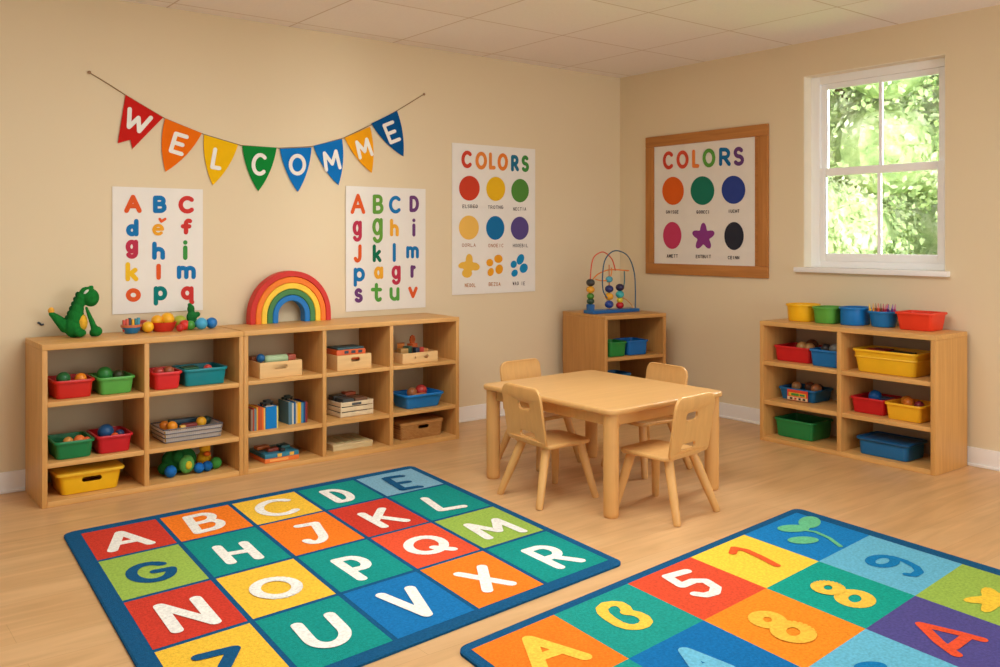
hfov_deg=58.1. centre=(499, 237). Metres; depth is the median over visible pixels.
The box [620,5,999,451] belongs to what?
wall
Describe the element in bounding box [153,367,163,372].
ball
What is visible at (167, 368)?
ball
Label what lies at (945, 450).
cubby shelf
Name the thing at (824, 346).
ball
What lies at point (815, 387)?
ball
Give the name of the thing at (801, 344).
ball
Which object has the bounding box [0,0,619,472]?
wall
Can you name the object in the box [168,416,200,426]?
block
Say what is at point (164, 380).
storage bin
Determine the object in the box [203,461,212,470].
ball
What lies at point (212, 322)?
ball
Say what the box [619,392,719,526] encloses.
chair
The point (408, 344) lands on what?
block
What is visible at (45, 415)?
cubby shelf
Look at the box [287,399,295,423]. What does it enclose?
book
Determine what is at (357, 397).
block
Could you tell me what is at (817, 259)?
window
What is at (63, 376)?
ball
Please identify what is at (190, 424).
block
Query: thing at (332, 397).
block
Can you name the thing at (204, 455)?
duck
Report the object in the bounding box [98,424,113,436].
ball
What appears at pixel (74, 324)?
dinosaur
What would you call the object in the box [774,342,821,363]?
storage bin
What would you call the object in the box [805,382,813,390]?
ball
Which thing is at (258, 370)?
wooden box
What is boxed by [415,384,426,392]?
ball
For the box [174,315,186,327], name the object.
ball
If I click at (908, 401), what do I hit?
ball
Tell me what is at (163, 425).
ball
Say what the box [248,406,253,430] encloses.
book
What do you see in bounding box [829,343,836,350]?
ball
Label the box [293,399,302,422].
book
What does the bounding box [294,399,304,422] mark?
book
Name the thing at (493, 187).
poster
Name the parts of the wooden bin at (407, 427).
lid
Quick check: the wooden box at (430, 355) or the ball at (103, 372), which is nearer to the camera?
the ball at (103, 372)
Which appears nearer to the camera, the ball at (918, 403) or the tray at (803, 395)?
the ball at (918, 403)
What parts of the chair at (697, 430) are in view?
leg, leg, seat, leg, backrest, leg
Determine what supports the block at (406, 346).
on the wooden box at (430, 355)
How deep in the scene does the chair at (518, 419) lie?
4.83 m
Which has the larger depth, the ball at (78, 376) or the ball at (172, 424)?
the ball at (172, 424)
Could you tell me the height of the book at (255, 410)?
0.130 m
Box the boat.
[120,317,141,333]
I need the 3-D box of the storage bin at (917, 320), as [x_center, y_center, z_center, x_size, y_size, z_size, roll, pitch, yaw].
[2.635,0.518,5.628,0.220,0.112,0.244,0,0,-38]
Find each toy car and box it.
[260,399,272,405]
[281,394,292,399]
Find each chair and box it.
[497,382,598,509]
[500,358,580,470]
[601,362,692,478]
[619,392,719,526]
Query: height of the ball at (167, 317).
0.080 m
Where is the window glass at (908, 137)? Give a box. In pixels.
[828,75,938,253]
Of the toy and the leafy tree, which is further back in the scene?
the leafy tree
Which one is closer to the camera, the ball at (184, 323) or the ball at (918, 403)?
the ball at (184, 323)
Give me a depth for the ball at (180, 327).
5.28 m
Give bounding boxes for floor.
[0,412,999,666]
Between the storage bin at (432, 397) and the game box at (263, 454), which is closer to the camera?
the game box at (263, 454)
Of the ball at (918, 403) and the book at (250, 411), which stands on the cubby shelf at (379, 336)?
the book at (250, 411)
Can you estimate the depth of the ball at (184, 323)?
5.36 m
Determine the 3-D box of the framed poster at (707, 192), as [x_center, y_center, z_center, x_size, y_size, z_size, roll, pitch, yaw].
[1.617,-0.274,7.161,0.020,1.152,1.220,0,0,-38]
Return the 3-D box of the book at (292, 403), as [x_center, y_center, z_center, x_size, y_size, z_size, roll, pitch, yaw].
[-1.335,1.095,5.657,0.012,0.130,0.150,0,0,-38]
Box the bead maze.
[584,250,639,313]
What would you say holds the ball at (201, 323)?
on the cubby shelf at (45, 415)
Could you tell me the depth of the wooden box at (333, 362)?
5.80 m
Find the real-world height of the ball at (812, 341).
0.090 m
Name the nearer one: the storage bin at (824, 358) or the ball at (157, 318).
the ball at (157, 318)
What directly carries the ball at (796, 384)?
in the tray at (803, 395)
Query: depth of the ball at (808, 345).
6.11 m
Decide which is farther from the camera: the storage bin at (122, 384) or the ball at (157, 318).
the ball at (157, 318)
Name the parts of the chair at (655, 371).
leg, leg, seat, backrest, leg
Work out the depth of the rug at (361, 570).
3.74 m
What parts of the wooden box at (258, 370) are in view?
panel, panel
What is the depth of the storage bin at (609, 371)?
7.20 m
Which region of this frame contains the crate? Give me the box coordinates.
[326,397,372,417]
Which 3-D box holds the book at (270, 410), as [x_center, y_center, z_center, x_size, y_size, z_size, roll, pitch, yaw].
[-1.427,1.092,5.514,0.070,0.135,0.120,0,0,-38]
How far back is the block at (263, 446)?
5.59 m
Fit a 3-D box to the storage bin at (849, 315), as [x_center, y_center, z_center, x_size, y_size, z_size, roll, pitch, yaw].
[2.353,0.515,5.959,0.220,0.118,0.175,0,0,-38]
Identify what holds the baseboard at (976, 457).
attached to the wall at (713, 322)
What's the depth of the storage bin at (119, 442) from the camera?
4.91 m
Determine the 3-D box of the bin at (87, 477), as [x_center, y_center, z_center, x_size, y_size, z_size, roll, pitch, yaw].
[-2.282,1.308,4.946,0.350,0.124,0.295,0,0,-38]
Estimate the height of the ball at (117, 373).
0.060 m
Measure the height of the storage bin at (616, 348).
0.115 m
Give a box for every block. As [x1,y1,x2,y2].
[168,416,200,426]
[179,365,198,369]
[181,422,196,428]
[248,355,256,361]
[254,444,269,449]
[265,446,278,451]
[276,442,289,448]
[283,353,295,359]
[329,393,345,411]
[336,396,353,412]
[341,390,355,395]
[347,394,366,410]
[397,342,404,347]
[397,348,407,353]
[403,345,411,352]
[407,343,417,352]
[413,347,419,352]
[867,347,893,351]
[880,396,893,399]
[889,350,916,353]
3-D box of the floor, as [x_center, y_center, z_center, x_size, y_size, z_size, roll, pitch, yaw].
[0.387,1.450,2.388,8.150,0.100,8.150,0,0,-38]
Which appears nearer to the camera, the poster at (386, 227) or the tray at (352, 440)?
the tray at (352, 440)
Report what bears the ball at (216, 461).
on the cubby shelf at (45, 415)
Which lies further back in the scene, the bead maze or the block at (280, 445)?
the bead maze
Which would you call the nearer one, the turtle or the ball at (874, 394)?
the turtle
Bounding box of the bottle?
[256,354,287,362]
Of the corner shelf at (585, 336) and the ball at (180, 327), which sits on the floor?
the corner shelf at (585, 336)
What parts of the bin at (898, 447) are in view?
lid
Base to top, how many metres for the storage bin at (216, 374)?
0.099 m
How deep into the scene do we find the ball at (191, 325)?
5.38 m
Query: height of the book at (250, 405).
0.140 m
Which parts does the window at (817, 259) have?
sill, sash, sash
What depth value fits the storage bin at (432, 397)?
6.14 m
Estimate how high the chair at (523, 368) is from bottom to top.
0.619 m
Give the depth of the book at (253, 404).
5.43 m
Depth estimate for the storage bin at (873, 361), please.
5.56 m
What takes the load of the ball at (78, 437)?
in the storage bin at (60, 450)
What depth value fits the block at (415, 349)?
6.16 m
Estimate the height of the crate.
0.100 m
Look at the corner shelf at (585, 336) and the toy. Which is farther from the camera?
the corner shelf at (585, 336)
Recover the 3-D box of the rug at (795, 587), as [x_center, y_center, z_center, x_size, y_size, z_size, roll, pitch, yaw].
[1.197,1.392,3.062,2.455,0.015,2.059,0,0,-38]
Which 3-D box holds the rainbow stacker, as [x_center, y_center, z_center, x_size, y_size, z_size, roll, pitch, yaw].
[-1.376,0.383,5.885,0.566,0.334,0.070,0,0,-38]
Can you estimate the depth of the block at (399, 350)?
6.10 m
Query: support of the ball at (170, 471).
on the cubby shelf at (45, 415)
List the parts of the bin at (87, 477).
lid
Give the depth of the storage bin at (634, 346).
7.09 m
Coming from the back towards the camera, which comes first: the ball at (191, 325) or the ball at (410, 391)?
the ball at (410, 391)
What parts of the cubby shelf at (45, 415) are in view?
panel, panel, panel, panel, panel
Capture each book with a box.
[248,404,257,430]
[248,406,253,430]
[248,408,252,430]
[249,406,256,430]
[251,404,259,429]
[253,404,261,429]
[258,404,276,428]
[262,407,263,429]
[278,399,291,424]
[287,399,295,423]
[290,399,300,423]
[292,403,293,423]
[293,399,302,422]
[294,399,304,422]
[298,399,307,421]
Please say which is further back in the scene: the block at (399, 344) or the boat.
the block at (399, 344)
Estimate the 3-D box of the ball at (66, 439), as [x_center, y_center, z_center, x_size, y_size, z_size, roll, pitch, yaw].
[-2.306,1.089,4.803,0.052,0.052,0.052,0,0,-38]
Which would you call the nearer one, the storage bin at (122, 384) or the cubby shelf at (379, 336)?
the storage bin at (122, 384)
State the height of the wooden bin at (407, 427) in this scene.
0.118 m
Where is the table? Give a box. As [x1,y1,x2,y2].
[484,370,721,518]
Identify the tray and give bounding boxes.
[150,416,222,443]
[326,433,372,451]
[779,383,832,402]
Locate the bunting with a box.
[88,71,424,190]
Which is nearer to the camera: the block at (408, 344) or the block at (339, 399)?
the block at (339, 399)
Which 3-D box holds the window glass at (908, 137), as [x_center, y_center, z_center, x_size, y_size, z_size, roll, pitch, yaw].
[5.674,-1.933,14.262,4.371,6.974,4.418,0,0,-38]
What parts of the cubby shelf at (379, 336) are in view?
panel, panel, panel, panel, panel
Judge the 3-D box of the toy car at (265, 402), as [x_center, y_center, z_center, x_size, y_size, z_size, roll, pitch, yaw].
[-1.430,1.007,5.507,0.040,0.034,0.080,0,0,35]
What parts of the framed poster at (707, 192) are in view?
frame rail, frame rail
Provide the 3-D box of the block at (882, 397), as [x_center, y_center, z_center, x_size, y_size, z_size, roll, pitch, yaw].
[2.475,1.041,5.749,0.060,0.045,0.090,0,0,-38]
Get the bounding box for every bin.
[48,373,94,398]
[48,431,94,459]
[48,459,123,494]
[86,426,132,453]
[88,371,134,394]
[149,366,181,389]
[172,362,226,386]
[393,387,443,408]
[393,413,442,440]
[608,339,626,356]
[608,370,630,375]
[613,337,647,354]
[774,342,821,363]
[775,413,832,440]
[786,302,820,321]
[809,347,836,367]
[812,305,839,323]
[839,306,871,325]
[851,392,901,415]
[853,345,930,377]
[856,431,927,461]
[867,310,897,327]
[885,398,930,422]
[895,310,947,331]
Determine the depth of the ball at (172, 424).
5.17 m
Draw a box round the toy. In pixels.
[186,303,199,326]
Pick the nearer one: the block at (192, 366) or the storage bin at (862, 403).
the block at (192, 366)
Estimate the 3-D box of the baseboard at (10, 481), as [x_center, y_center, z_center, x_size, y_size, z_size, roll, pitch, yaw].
[-2.086,1.343,5.421,8.000,0.115,0.024,0,0,-38]
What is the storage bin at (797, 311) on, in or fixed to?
on the cubby shelf at (945, 450)
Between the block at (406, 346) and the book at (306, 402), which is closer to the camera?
the book at (306, 402)
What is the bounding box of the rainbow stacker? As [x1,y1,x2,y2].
[246,271,330,324]
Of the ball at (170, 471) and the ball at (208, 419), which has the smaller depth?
the ball at (170, 471)
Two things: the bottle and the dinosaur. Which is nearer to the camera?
the dinosaur
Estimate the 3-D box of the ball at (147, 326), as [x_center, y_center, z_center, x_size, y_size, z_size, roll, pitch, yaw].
[-2.053,0.519,5.246,0.066,0.066,0.066,0,0,-38]
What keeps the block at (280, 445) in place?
on the game box at (263, 454)
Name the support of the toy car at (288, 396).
on the book at (284, 406)
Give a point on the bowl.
(158, 327)
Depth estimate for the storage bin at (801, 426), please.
6.14 m
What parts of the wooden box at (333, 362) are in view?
panel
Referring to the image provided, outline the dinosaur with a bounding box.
[48,286,101,337]
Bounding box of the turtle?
[158,448,195,474]
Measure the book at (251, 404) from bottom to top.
0.138 m
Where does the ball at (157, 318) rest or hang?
in the bowl
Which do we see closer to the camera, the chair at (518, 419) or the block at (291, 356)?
the chair at (518, 419)
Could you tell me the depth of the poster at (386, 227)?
6.42 m
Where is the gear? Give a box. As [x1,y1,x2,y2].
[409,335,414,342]
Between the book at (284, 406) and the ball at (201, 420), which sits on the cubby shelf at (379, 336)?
the book at (284, 406)
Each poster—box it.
[112,186,202,314]
[346,186,425,311]
[452,143,534,294]
[645,123,768,277]
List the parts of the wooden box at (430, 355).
panel, panel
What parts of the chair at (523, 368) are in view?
leg, backrest, leg, seat, leg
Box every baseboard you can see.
[0,401,504,493]
[719,402,999,470]
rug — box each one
[64,466,620,666]
[460,509,999,666]
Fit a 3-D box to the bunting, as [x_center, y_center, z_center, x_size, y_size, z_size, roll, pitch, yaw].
[-1.467,-0.684,5.912,2.326,0.765,0.014,0,0,-38]
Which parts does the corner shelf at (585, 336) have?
panel, panel, panel, panel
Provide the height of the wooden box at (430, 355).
0.070 m
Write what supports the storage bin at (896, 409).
on the cubby shelf at (945, 450)
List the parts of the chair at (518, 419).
leg, backrest, leg, seat, leg, leg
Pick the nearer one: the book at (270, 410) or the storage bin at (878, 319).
the book at (270, 410)
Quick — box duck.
[196,445,210,463]
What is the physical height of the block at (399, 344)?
0.075 m
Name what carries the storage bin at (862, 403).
on the cubby shelf at (945, 450)
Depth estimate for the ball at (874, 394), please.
5.76 m
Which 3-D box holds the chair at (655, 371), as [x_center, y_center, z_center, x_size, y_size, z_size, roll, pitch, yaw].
[0.893,1.093,5.483,0.418,0.619,0.384,0,0,-36]
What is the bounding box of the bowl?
[153,321,176,331]
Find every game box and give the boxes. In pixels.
[249,452,298,463]
[250,444,298,458]
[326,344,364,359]
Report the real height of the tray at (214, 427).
0.080 m
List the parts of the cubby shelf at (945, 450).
panel, panel, panel, panel, panel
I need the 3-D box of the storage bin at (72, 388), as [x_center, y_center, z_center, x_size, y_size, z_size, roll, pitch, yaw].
[-2.331,0.804,4.872,0.207,0.098,0.250,0,0,-38]
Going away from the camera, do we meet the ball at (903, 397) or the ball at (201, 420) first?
the ball at (201, 420)
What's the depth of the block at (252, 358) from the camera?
5.53 m
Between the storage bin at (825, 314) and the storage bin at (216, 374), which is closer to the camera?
the storage bin at (216, 374)
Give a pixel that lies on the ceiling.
(611, 38)
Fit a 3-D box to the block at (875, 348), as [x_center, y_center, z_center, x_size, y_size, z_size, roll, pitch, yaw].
[2.431,0.729,5.750,0.130,0.040,0.120,0,0,-38]
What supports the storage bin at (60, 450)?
on the cubby shelf at (45, 415)
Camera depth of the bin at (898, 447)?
5.60 m
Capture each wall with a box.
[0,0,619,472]
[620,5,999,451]
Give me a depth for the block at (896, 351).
5.62 m
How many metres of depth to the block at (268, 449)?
5.54 m
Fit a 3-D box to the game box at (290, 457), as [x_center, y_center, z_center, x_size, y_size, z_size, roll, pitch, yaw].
[-1.409,1.357,5.611,0.224,0.026,0.241,0,0,-38]
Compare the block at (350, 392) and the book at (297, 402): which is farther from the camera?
the block at (350, 392)
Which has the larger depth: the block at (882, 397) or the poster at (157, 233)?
the block at (882, 397)
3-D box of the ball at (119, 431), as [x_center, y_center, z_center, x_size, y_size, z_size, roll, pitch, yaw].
[-2.115,1.090,5.002,0.050,0.050,0.050,0,0,-38]
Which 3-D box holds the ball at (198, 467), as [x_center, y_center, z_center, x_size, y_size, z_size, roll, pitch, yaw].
[-1.753,1.339,5.239,0.060,0.060,0.060,0,0,-38]
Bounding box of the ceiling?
[120,0,999,77]
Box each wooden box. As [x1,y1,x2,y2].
[248,358,301,378]
[326,352,370,370]
[393,349,437,363]
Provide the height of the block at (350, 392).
0.116 m
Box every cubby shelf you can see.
[25,326,243,508]
[218,313,458,474]
[760,318,966,475]
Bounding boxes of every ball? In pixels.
[56,372,70,380]
[63,437,72,441]
[74,373,86,379]
[74,435,84,440]
[96,367,112,377]
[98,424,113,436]
[113,370,123,376]
[116,429,124,433]
[142,321,153,332]
[151,315,162,322]
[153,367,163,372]
[159,421,167,429]
[161,313,173,322]
[164,366,173,371]
[164,465,176,477]
[167,421,177,430]
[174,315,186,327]
[176,324,183,331]
[179,320,187,329]
[188,321,194,329]
[194,462,203,472]
[195,318,207,329]
[196,416,206,426]
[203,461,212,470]
[204,416,210,423]
[207,317,216,328]
[210,457,221,468]
[407,387,416,395]
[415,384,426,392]
[792,381,801,388]
[796,341,806,347]
[804,343,814,347]
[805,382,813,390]
[806,339,818,347]
[811,384,821,390]
[821,344,829,350]
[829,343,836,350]
[868,390,881,399]
[901,396,910,403]
[903,398,914,405]
[914,401,924,406]
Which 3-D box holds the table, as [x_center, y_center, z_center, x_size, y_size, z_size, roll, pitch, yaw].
[0.571,1.127,5.133,0.915,0.547,1.060,0,0,-39]
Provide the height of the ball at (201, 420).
0.060 m
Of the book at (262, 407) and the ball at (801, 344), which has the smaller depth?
the book at (262, 407)
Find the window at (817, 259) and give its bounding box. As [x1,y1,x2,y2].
[793,54,949,276]
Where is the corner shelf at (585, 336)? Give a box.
[563,310,665,377]

